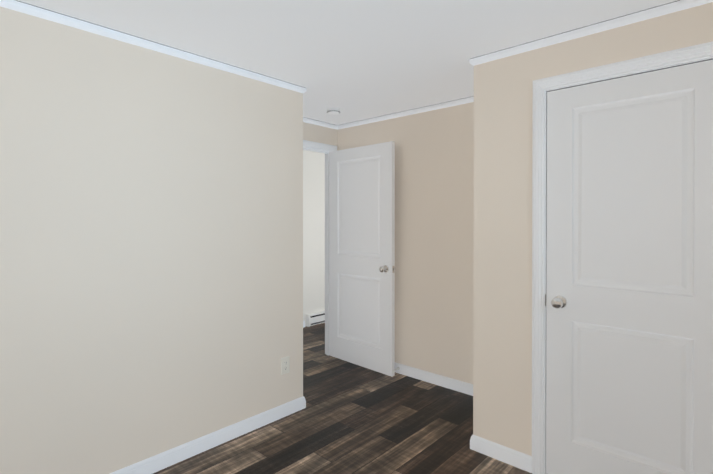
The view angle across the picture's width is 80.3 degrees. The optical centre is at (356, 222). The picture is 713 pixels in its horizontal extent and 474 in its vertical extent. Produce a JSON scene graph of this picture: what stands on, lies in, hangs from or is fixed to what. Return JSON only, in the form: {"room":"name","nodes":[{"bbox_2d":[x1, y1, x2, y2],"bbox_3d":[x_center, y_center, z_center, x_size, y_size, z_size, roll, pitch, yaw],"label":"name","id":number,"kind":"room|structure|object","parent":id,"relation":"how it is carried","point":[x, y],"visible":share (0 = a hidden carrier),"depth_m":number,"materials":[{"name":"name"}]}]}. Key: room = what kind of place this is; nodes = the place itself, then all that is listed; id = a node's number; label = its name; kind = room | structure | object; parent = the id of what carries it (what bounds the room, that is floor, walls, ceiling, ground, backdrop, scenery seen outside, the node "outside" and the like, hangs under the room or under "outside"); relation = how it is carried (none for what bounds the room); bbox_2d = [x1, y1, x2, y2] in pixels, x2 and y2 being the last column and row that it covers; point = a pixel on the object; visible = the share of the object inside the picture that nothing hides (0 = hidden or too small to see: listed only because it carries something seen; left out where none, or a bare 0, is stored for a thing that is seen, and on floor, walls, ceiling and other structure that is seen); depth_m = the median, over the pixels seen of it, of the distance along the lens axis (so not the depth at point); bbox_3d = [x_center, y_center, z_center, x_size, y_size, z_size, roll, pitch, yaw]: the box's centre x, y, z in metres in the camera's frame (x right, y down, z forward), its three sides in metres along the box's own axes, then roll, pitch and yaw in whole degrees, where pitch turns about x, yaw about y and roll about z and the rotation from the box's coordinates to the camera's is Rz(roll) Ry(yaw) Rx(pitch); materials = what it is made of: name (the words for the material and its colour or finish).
{"room":"empty bedroom","nodes":[
{"label":"empty bedroom","id":0,"kind":"room"},
{"bbox_2d":[0,6,302,473],"bbox_3d":[-1.698,0.187,2.141,0.770,2.280,3.060,0,0,42],"label":"wall","id":1,"kind":"structure","parent":0,"point":[151,253],"depth_m":2.18,"materials":[{"name":"beige paint"}]},
{"bbox_2d":[0,0,306,92],"bbox_3d":[-1.391,-0.932,1.886,0.018,0.040,3.048,0,0,42],"label":"crown molding","id":2,"kind":"structure","parent":1,"relation":"attached to","point":[16,5],"depth_m":2.16,"materials":[{"name":"grey wood"}]},
{"bbox_2d":[110,396,305,473],"bbox_3d":[-1.393,1.286,1.899,0.014,0.084,3.044,0,0,42],"label":"baseboard","id":3,"kind":"structure","parent":1,"relation":"attached to","point":[187,450],"depth_m":2.48,"materials":[{"name":"white wood"}]},
{"bbox_2d":[281,356,289,374],"bbox_3d":[-0.486,0.977,2.894,0.007,0.114,0.070,0,0,42],"label":"electrical outlet plate","id":4,"kind":"object","parent":1,"relation":"attached to","point":[285,365],"visible":1,"depth_m":2.89,"materials":[{"name":"beige plastic"}]},
{"bbox_2d":[303,150,324,326],"bbox_3d":[-0.865,0.169,5.133,0.100,2.280,4.800,0,0,42],"label":"wall","id":5,"kind":"structure","parent":0,"point":[313,232],"depth_m":5.39,"materials":[{"name":"paint"}]},
{"bbox_2d":[306,311,324,326],"bbox_3d":[-0.261,1.223,5.671,0.072,0.148,1.040,0,0,42],"label":"heater","id":6,"kind":"object","parent":5,"relation":"attached to","point":[316,318],"visible":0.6,"depth_m":5.36,"materials":[{"name":"white metal"}]},
{"bbox_2d":[303,122,337,150],"bbox_3d":[0.316,0.170,4.839,0.100,2.280,3.640,0,0,42],"label":"wall","id":7,"kind":"structure","parent":0,"point":[319,134],"depth_m":4.04,"materials":[{"name":"beige paint"}]},
{"bbox_2d":[303,147,331,355],"bbox_3d":[-0.551,0.302,3.892,0.100,2.028,0.846,0,0,42],"label":"trim","id":8,"kind":"structure","parent":7,"relation":"attached to","point":[326,152],"depth_m":4.19,"materials":[{"name":"white wood"}]},
{"bbox_2d":[303,117,335,128],"bbox_3d":[-0.535,-0.943,3.815,0.019,0.040,0.990,0,0,42],"label":"crown molding","id":9,"kind":"structure","parent":7,"relation":"attached to","point":[306,120],"depth_m":4.00,"materials":[{"name":"grey wood"}]},
{"bbox_2d":[303,140,336,150],"bbox_3d":[-0.551,0.279,3.892,0.133,2.075,0.940,0,0,42],"label":"door frame","id":10,"kind":"structure","parent":7,"relation":"attached to","point":[316,145],"depth_m":4.01,"materials":[{"name":"white wood"}]},
{"bbox_2d":[153,323,531,473],"bbox_3d":[0.323,1.349,2.698,5.150,0.050,6.800,0,0,42],"label":"floor","id":11,"kind":"structure","parent":0,"point":[351,418],"depth_m":2.65,"materials":[{"name":"wood"}]},
{"bbox_2d":[18,0,677,124],"bbox_3d":[0.323,-0.982,2.684,5.150,0.050,6.800,0,0,42],"label":"ceiling","id":12,"kind":"structure","parent":0,"point":[354,60],"depth_m":2.14,"materials":[{"name":"white paint"}]},
{"bbox_2d":[327,108,339,114],"bbox_3d":[-0.195,-0.942,3.592,0.116,0.040,0.116,0,0,42],"label":"smoke detector","id":13,"kind":"object","parent":12,"relation":"attached to","point":[333,111],"visible":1,"depth_m":3.55,"materials":[{"name":"white plastic"}]},
{"bbox_2d":[329,141,394,376],"bbox_3d":[0.026,0.305,3.856,0.812,1.985,0.175,0,0,45],"label":"bedroom door","id":14,"kind":"structure","parent":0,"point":[362,256],"depth_m":3.80,"materials":[{"name":"white wood"}]},
{"bbox_2d":[338,102,473,383],"bbox_3d":[1.278,0.182,2.943,3.880,2.280,0.100,0,0,42],"label":"wall","id":15,"kind":"structure","parent":0,"point":[434,188],"depth_m":3.47,"materials":[{"name":"beige paint"}]},
{"bbox_2d":[336,96,473,129],"bbox_3d":[0.478,-0.942,3.587,1.820,0.040,0.019,0,0,42],"label":"crown molding","id":16,"kind":"structure","parent":15,"relation":"attached to","point":[469,99],"depth_m":3.61,"materials":[{"name":"grey wood"}]},
{"bbox_2d":[395,362,472,395],"bbox_3d":[0.480,1.276,3.602,1.820,0.084,0.014,0,0,42],"label":"baseboard","id":17,"kind":"structure","parent":15,"relation":"attached to","point":[450,383],"depth_m":3.44,"materials":[{"name":"white wood"}]},
{"bbox_2d":[473,2,712,455],"bbox_3d":[1.680,0.188,2.034,2.060,2.280,0.700,0,0,42],"label":"wall","id":18,"kind":"structure","parent":0,"point":[502,310],"depth_m":2.32,"materials":[{"name":"beige paint"}]},
{"bbox_2d":[470,435,473,449],"bbox_3d":[0.900,1.281,2.724,0.014,0.084,0.684,0,0,42],"label":"baseboard","id":19,"kind":"structure","parent":18,"relation":"attached to","point":[472,437],"depth_m":2.47,"materials":[{"name":"white wood"}]},
{"bbox_2d":[474,435,531,472],"bbox_3d":[0.812,1.284,2.350,0.320,0.084,0.014,0,0,42],"label":"baseboard","id":20,"kind":"structure","parent":18,"relation":"attached to","point":[520,460],"depth_m":2.34,"materials":[{"name":"white wood"}]},
{"bbox_2d":[469,0,712,65],"bbox_3d":[1.420,-0.931,1.778,2.048,0.040,0.019,0,0,42],"label":"crown molding","id":21,"kind":"structure","parent":18,"relation":"attached to","point":[624,20],"depth_m":2.03,"materials":[{"name":"grey wood"}]},
{"bbox_2d":[532,41,712,473],"bbox_3d":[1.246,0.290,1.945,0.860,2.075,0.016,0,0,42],"label":"trim","id":22,"kind":"structure","parent":18,"relation":"attached to","point":[672,57],"depth_m":2.20,"materials":[{"name":"white wood"}]},
{"bbox_2d":[546,60,712,473],"bbox_3d":[1.269,0.316,1.965,0.736,1.985,0.175,0,0,42],"label":"closet door","id":23,"kind":"structure","parent":18,"relation":"in","point":[629,318],"depth_m":1.95,"materials":[{"name":"white wood"}]}
]}

